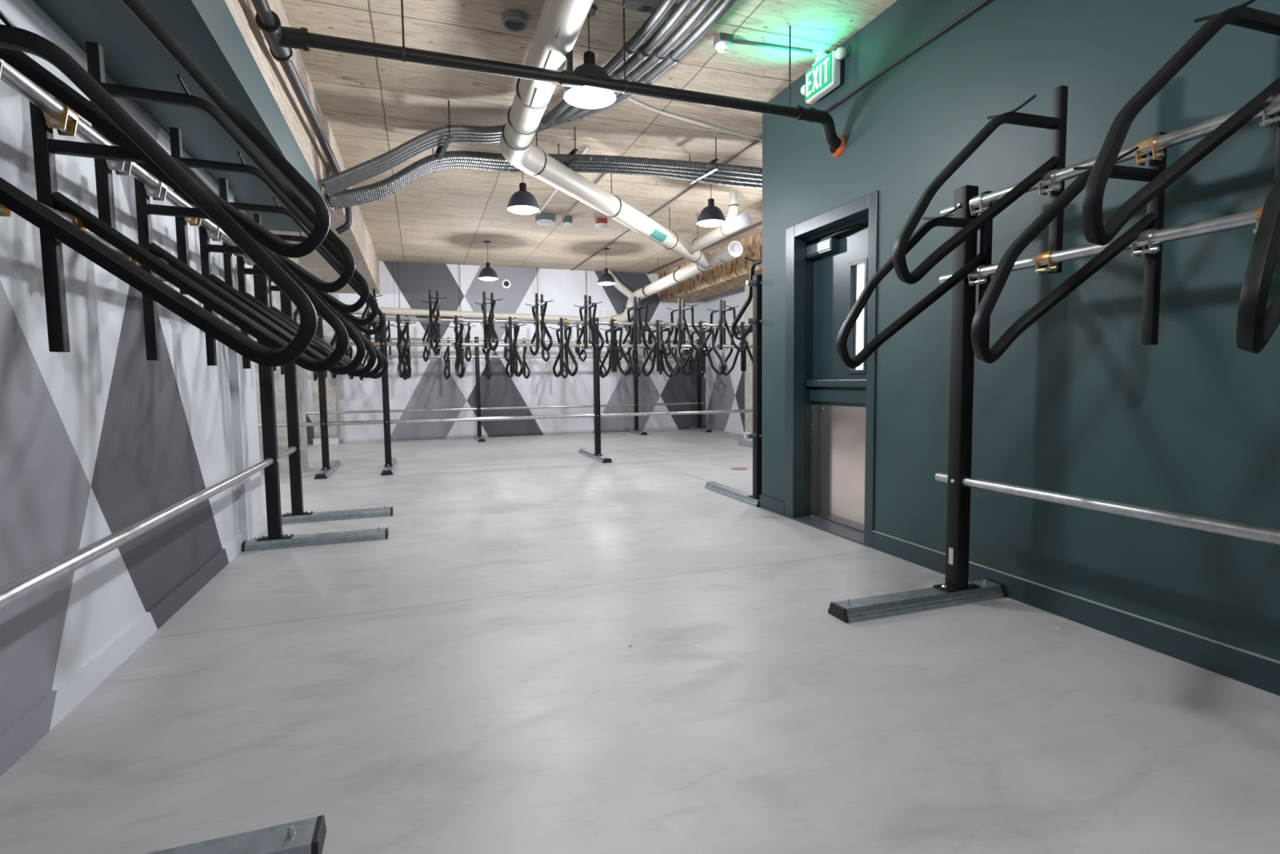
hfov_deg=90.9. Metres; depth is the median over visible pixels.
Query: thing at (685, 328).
hanger
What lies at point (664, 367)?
hanger
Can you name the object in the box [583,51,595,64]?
socket
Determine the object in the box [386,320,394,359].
hanger
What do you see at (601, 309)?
wall sleeve
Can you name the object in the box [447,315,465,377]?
hanger
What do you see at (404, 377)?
hanger
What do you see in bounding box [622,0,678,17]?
channel
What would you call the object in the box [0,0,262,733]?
wall
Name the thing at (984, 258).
hanger
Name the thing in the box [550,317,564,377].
hanger
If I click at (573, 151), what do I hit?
strap
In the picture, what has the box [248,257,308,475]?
column
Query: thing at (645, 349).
hanger
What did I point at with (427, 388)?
wall
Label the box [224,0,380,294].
beam
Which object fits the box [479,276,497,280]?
diffuser
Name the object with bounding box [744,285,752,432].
column
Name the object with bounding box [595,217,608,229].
smoke detector
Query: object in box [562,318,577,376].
hanger
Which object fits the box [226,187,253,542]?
trim
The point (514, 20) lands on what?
ceiling speaker
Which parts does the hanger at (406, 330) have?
hoop arm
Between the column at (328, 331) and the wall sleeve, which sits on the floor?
the column at (328, 331)
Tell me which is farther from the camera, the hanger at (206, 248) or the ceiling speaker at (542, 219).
the ceiling speaker at (542, 219)
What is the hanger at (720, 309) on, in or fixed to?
hanging from the frame at (328, 468)
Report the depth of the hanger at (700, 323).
10.72 m
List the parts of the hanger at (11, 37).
cross rod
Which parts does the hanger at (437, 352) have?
hoop arm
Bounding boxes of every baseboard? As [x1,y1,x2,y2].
[0,514,266,777]
[306,423,705,444]
[705,423,1279,695]
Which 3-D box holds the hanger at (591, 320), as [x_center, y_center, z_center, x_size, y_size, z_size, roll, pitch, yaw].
[-0.673,-1.570,9.471,0.233,0.900,0.888,-1,4,-5]
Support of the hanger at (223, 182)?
hanging from the frame at (307, 836)
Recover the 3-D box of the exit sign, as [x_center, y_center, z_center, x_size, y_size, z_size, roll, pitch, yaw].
[1.392,-2.701,4.808,0.100,0.342,0.520,-2,4,-19]
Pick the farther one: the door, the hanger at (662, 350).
the hanger at (662, 350)
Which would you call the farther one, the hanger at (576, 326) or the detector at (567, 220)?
the hanger at (576, 326)
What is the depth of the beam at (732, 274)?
12.66 m
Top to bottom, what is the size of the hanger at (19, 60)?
0.900 m
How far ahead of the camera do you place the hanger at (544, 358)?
13.43 m
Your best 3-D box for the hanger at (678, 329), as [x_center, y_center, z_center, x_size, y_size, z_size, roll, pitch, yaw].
[0.543,-1.673,10.685,0.233,0.900,0.888,-1,4,-5]
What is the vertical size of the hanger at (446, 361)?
0.900 m
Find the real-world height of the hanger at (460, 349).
0.900 m
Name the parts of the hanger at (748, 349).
hoop arm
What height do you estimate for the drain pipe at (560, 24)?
1.297 m
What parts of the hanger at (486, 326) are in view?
hoop arm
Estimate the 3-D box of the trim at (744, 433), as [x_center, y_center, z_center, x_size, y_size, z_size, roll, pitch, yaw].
[2.322,0.195,12.899,0.020,0.130,0.790,-2,4,-19]
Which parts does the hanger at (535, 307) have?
hoop arm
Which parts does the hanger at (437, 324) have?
hoop arm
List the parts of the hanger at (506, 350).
hoop arm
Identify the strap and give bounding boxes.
[432,100,452,172]
[558,126,577,168]
[687,137,718,185]
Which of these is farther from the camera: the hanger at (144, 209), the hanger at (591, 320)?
the hanger at (591, 320)
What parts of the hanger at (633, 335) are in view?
hoop arm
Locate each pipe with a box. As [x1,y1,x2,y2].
[251,0,844,234]
[354,0,751,321]
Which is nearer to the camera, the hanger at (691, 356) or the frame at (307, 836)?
the frame at (307, 836)
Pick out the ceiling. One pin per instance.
(372, 106)
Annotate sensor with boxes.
[713,32,813,53]
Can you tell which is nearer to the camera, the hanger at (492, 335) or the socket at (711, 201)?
the socket at (711, 201)
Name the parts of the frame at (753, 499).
rail, rail, rail, post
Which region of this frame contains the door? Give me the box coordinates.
[784,190,879,547]
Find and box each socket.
[519,182,526,191]
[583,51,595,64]
[707,198,714,205]
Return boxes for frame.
[0,60,393,853]
[256,312,752,479]
[306,336,711,441]
[705,274,762,506]
[827,104,1279,622]
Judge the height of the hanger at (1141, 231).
0.900 m
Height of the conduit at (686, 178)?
0.619 m
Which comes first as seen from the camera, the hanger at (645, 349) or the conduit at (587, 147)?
the conduit at (587, 147)
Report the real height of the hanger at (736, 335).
0.900 m
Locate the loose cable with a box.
[626,97,762,141]
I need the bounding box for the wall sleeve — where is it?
[597,309,606,317]
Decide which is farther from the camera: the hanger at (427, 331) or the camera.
the camera
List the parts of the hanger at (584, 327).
hoop arm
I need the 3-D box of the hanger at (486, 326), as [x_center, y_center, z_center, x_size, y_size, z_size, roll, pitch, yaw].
[-2.390,-1.563,9.668,0.233,0.900,0.888,-1,4,-5]
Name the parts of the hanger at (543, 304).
hoop arm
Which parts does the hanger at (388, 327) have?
hoop arm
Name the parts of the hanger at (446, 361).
hoop arm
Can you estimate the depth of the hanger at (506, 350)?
13.29 m
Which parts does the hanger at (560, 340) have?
hoop arm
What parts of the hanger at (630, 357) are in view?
hoop arm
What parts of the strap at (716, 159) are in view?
hanger rod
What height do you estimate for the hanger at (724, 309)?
0.900 m
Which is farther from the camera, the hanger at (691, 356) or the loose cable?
the hanger at (691, 356)
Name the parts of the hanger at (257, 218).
hoop arm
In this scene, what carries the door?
in the wall at (1188, 422)
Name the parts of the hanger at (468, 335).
hoop arm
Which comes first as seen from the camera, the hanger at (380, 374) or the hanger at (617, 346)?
the hanger at (380, 374)
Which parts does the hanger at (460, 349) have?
hoop arm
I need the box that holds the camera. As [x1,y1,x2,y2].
[502,279,511,288]
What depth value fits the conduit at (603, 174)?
8.86 m
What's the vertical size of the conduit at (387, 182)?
0.620 m
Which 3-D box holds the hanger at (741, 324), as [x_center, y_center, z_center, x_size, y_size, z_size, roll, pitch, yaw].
[1.623,-1.357,11.084,0.233,0.900,0.888,-1,4,-5]
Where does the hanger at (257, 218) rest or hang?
hanging from the frame at (307, 836)
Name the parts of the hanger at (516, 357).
hoop arm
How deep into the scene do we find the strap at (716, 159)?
6.58 m
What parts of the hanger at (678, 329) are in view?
hoop arm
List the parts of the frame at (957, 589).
plate, post, rail, rail, rail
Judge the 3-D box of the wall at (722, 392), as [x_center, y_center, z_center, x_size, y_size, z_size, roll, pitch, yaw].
[3.262,-1.636,11.564,0.150,3.950,9.350,-2,4,-19]
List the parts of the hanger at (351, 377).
hoop arm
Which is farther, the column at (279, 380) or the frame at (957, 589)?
the column at (279, 380)
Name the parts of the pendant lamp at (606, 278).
lamp shade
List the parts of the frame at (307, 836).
rail, rail, rail, post, plate, post, plate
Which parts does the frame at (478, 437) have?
post, rail, rail, rail, post, post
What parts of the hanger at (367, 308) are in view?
hoop arm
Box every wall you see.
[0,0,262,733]
[303,261,705,438]
[705,286,744,429]
[761,0,1279,661]
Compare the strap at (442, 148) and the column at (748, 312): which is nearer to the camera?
the strap at (442, 148)
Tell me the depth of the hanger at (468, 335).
13.01 m
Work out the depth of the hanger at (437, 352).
9.00 m
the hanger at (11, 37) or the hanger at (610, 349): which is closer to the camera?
the hanger at (11, 37)
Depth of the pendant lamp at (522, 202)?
6.87 m
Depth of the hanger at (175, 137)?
3.29 m
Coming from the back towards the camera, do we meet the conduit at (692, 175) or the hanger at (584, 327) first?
the hanger at (584, 327)
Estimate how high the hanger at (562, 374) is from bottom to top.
0.900 m
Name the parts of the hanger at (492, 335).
hoop arm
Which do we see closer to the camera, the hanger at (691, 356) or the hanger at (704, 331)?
the hanger at (704, 331)
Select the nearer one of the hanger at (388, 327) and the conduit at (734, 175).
the conduit at (734, 175)
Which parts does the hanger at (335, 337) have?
hoop arm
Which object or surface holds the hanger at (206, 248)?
hanging from the frame at (307, 836)
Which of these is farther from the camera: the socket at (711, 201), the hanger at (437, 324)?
the hanger at (437, 324)
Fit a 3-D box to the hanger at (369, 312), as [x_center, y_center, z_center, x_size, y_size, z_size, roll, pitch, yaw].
[-3.881,-1.507,9.151,0.233,0.900,0.888,-1,4,-5]
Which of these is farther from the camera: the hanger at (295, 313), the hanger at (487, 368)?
the hanger at (487, 368)
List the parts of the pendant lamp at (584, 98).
cord, lamp shade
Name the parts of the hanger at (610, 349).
hoop arm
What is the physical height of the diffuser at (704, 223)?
0.036 m
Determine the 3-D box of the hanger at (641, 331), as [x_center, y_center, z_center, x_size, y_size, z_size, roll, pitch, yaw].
[0.104,-1.599,9.741,0.233,0.900,0.888,-1,4,-5]
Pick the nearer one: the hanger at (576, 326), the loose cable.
the loose cable
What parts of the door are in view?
push bar rail, kick plate, closer arm, glass pane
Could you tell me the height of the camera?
0.200 m
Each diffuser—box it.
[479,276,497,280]
[507,205,538,214]
[564,87,615,108]
[598,282,614,285]
[697,219,724,226]
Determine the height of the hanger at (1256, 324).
0.900 m
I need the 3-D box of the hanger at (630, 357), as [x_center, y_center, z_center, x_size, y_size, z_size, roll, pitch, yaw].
[-0.140,-1.568,14.307,0.233,0.900,0.888,-1,4,-5]
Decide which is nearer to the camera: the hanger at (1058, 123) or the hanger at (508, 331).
the hanger at (1058, 123)
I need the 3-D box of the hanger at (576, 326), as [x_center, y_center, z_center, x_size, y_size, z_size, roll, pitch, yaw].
[-1.297,-1.882,13.881,0.233,0.900,0.888,-1,4,-5]
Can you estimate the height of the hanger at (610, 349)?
0.900 m
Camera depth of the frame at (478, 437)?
13.90 m
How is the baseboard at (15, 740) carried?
attached to the wall at (99, 437)
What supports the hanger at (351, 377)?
hanging from the frame at (328, 468)
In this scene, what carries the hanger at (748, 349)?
hanging from the frame at (328, 468)
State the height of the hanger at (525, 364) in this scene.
0.900 m
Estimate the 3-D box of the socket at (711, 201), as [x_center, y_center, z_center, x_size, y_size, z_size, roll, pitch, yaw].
[0.865,-2.719,7.654,0.076,0.095,0.076,-2,4,-19]
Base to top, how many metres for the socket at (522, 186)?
0.095 m
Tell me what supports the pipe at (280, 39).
hanging from the ceiling
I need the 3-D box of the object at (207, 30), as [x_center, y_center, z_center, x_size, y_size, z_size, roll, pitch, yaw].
[-1.625,-1.641,1.202,0.655,0.260,9.945,-2,4,-19]
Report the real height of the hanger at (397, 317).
0.900 m
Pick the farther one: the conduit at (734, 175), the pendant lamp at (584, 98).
the conduit at (734, 175)
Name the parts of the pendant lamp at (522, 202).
lamp shade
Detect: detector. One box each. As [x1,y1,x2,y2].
[562,216,572,226]
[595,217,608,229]
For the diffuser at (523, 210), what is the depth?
6.91 m
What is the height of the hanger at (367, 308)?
0.900 m
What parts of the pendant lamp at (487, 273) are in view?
lamp shade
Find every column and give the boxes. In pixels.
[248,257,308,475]
[311,293,338,438]
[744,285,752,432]
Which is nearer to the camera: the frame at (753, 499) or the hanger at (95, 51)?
the hanger at (95, 51)
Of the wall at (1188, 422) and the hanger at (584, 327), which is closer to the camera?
the wall at (1188, 422)
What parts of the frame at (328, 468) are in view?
post, post, rail, rail, rail, post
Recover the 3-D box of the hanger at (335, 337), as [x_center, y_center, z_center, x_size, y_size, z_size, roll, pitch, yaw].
[-3.976,-1.089,8.350,0.233,0.900,0.888,-1,4,-5]
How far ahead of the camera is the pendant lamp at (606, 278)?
12.16 m
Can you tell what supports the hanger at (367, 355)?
hanging from the frame at (478, 437)
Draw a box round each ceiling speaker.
[501,9,528,31]
[535,212,555,225]
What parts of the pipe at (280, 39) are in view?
hanger rod, hanger rod, hanger rod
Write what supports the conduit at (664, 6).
hanging from the strap at (442, 148)
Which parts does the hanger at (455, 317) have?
hoop arm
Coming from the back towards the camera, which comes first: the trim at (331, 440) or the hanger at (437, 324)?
the trim at (331, 440)
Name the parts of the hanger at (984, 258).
cross rod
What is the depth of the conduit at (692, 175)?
6.53 m
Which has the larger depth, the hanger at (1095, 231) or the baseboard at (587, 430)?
the baseboard at (587, 430)
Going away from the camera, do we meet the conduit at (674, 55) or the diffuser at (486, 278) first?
the conduit at (674, 55)
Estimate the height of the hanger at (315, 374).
0.900 m
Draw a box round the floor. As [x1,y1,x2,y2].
[0,428,1279,853]
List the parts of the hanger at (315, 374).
hoop arm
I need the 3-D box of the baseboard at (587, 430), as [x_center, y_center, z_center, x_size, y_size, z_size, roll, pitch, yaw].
[-3.821,0.184,14.165,11.650,0.120,0.018,-2,4,-19]
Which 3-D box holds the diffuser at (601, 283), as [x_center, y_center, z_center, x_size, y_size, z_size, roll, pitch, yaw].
[-0.653,-2.784,12.267,0.342,0.036,0.342,-2,4,-19]
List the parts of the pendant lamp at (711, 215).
lamp shade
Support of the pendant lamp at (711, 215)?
hanging from the ceiling
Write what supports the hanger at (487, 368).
hanging from the frame at (478, 437)
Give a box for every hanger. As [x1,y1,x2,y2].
[0,0,330,257]
[0,9,317,366]
[29,97,348,372]
[85,41,355,293]
[133,177,365,374]
[168,127,369,312]
[198,224,376,376]
[218,177,378,325]
[236,255,382,377]
[253,213,385,334]
[268,277,388,378]
[280,364,284,374]
[293,307,298,321]
[313,336,327,381]
[329,333,350,378]
[333,331,354,379]
[359,341,373,380]
[361,288,382,351]
[365,299,380,351]
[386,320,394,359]
[390,314,411,378]
[396,315,415,377]
[403,337,412,380]
[421,289,440,355]
[422,323,431,361]
[429,290,447,351]
[443,337,454,379]
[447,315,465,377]
[453,315,471,377]
[463,322,475,361]
[474,291,490,355]
[484,354,492,379]
[485,292,502,351]
[499,316,514,377]
[502,323,513,361]
[510,317,526,377]
[522,337,530,378]
[525,293,540,355]
[537,293,553,351]
[541,326,550,361]
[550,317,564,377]
[557,342,568,378]
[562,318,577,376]
[573,294,588,355]
[575,324,586,361]
[586,295,604,351]
[599,319,614,377]
[599,351,606,377]
[613,319,631,376]
[622,296,637,355]
[627,339,640,377]
[637,297,657,351]
[641,320,659,376]
[643,325,653,361]
[659,320,680,375]
[659,347,673,377]
[663,297,681,355]
[674,326,688,360]
[681,298,705,351]
[681,320,702,376]
[688,342,705,377]
[702,321,726,374]
[705,299,722,355]
[720,321,743,375]
[722,300,748,351]
[731,257,762,340]
[743,322,752,371]
[835,191,993,368]
[892,84,1067,284]
[970,132,1167,363]
[1081,0,1279,245]
[1235,178,1279,353]
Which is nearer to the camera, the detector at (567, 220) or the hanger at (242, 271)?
the hanger at (242, 271)
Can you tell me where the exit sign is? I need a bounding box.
[800,47,846,104]
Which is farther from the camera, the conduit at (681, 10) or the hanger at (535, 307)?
the hanger at (535, 307)
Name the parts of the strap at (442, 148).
hanger rod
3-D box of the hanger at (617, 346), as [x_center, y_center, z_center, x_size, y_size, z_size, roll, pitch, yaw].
[-0.285,-1.228,9.630,0.233,0.900,0.888,-1,4,-5]
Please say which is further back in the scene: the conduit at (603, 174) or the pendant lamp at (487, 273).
the pendant lamp at (487, 273)
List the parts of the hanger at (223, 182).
cross rod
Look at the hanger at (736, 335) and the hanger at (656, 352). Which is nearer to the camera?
the hanger at (736, 335)
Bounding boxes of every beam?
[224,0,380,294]
[658,230,762,302]
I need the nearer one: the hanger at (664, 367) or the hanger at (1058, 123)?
the hanger at (1058, 123)
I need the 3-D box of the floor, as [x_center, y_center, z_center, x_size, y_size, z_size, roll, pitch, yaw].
[-0.798,0.911,5.834,12.250,0.200,18.200,-2,4,-19]
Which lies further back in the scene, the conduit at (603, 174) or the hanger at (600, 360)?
the hanger at (600, 360)
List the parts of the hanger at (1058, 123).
cross rod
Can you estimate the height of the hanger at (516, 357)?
0.900 m
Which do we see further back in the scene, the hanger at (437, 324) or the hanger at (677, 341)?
the hanger at (677, 341)
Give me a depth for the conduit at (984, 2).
3.97 m
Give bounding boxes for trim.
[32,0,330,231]
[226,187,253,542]
[312,437,338,444]
[743,431,752,439]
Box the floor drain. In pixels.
[730,466,747,470]
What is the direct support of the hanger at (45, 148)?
hanging from the frame at (307, 836)
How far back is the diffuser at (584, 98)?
4.20 m
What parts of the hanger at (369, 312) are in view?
hoop arm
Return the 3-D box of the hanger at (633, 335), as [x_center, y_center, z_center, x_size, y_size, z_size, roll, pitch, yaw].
[-0.184,-1.646,10.433,0.233,0.900,0.888,-1,4,-5]
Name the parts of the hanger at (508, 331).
hoop arm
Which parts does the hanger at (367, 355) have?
hoop arm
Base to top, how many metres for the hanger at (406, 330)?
0.900 m
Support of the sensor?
attached to the ceiling
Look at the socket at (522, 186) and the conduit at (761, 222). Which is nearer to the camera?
the socket at (522, 186)
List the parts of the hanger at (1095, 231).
cross rod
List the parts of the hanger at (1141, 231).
cross rod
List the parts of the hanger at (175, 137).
cross rod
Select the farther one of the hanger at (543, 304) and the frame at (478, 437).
the frame at (478, 437)
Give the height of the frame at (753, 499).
2.215 m
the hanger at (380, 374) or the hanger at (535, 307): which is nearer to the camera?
the hanger at (380, 374)
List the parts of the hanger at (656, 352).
hoop arm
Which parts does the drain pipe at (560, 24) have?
hanger rod, hanger rod, hanger rod, hanger rod, hanger rod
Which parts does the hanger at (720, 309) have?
hoop arm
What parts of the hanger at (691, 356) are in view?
hoop arm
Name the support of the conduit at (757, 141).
attached to the ceiling
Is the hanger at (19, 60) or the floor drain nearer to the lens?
the hanger at (19, 60)
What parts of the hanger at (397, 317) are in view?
hoop arm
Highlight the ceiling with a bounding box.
[280,0,897,274]
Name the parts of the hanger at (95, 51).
cross rod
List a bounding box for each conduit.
[320,0,716,191]
[320,0,736,187]
[322,0,696,193]
[325,150,762,202]
[327,0,676,195]
[328,158,762,205]
[329,161,762,208]
[331,164,762,210]
[537,146,588,213]
[563,173,605,217]
[571,137,762,271]
[647,221,762,274]
[824,0,990,111]
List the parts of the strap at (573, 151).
hanger rod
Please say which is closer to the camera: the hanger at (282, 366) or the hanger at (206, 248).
the hanger at (206, 248)
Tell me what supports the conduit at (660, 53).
hanging from the strap at (442, 148)
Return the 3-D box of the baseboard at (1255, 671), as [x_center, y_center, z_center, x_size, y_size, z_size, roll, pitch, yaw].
[2.804,0.613,7.072,3.816,0.125,17.800,-2,4,-19]
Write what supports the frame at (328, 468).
on the floor
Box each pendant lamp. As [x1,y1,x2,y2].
[478,240,497,280]
[506,173,539,214]
[563,4,616,109]
[597,248,615,285]
[696,194,725,226]

